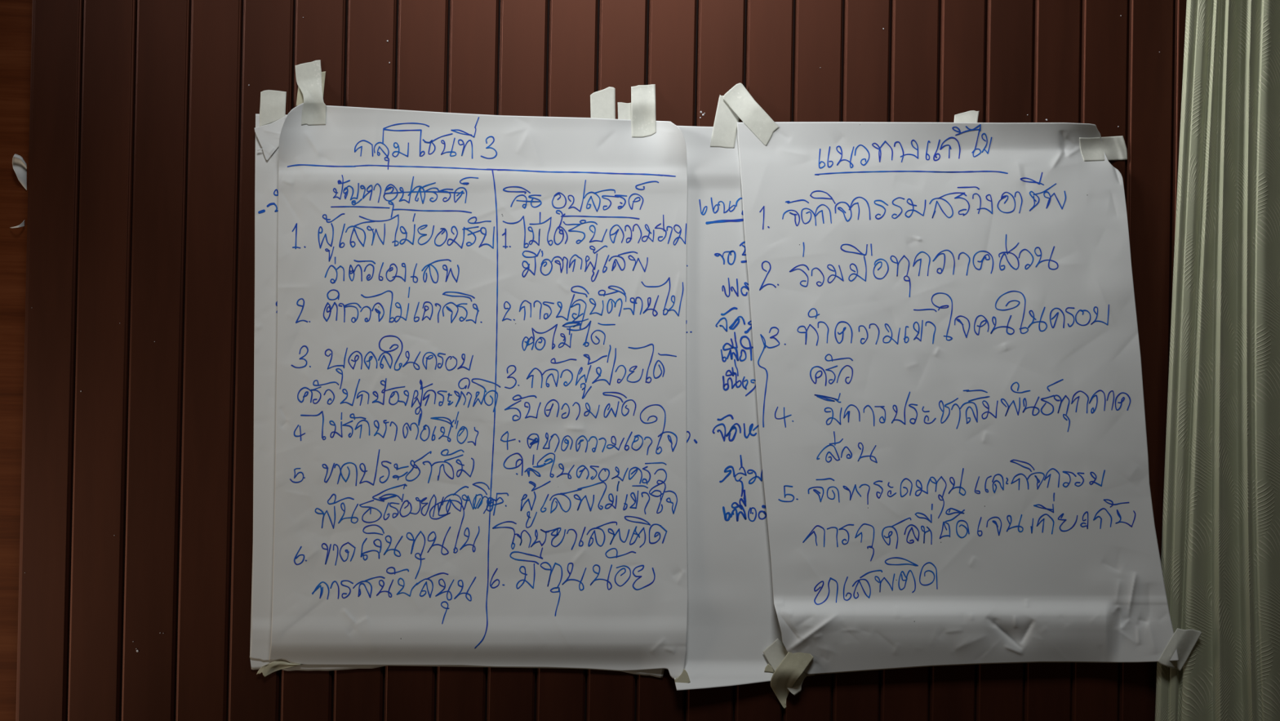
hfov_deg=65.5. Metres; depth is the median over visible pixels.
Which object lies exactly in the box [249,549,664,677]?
paper sheet
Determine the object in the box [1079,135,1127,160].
tape strip
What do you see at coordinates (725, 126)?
tape strip
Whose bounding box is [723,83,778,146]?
tape strip
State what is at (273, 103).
tape strip
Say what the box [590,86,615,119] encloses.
tape strip
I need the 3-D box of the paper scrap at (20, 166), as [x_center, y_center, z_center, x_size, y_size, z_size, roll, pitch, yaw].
[-0.891,-0.271,1.430,0.019,0.051,0.014,1,-1,-34]
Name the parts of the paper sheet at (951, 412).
tape strip, tape strip, tape strip, tape strip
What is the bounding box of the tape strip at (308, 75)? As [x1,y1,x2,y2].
[294,60,326,124]
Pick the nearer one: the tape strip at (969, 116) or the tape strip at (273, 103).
the tape strip at (273, 103)
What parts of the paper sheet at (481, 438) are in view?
tape strip, tape strip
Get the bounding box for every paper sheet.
[249,114,287,661]
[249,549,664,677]
[256,102,690,682]
[674,125,814,689]
[737,121,1201,708]
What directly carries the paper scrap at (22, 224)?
attached to the wall
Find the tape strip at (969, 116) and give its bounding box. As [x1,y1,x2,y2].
[954,110,978,122]
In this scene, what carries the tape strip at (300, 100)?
attached to the wall
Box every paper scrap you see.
[10,220,24,227]
[12,154,26,190]
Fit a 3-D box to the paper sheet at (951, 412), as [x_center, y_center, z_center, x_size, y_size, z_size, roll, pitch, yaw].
[0.490,0.081,1.471,0.710,0.874,0.036,1,0,-4]
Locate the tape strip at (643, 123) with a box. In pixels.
[631,84,656,137]
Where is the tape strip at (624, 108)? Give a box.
[617,102,631,119]
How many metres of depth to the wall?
1.43 m
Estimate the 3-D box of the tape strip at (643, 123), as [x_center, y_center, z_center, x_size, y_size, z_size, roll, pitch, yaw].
[0.005,-0.366,1.458,0.038,0.081,0.009,1,0,-4]
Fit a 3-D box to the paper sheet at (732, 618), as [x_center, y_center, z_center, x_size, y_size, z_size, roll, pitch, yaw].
[0.148,0.068,1.458,0.237,0.822,0.020,1,0,-4]
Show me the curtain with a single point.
(1220, 550)
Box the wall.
[0,0,1186,720]
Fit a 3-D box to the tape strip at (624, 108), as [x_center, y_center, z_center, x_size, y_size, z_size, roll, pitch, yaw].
[-0.015,-0.365,1.461,0.037,0.042,0.002,1,0,-4]
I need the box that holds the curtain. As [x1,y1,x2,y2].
[1155,0,1279,720]
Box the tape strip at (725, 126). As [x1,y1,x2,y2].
[710,95,739,147]
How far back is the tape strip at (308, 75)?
1.43 m
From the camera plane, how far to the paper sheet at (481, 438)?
1.43 m
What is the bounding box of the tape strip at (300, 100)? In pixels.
[296,71,325,106]
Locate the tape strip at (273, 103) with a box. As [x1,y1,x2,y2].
[259,89,286,126]
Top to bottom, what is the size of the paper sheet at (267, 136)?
0.791 m

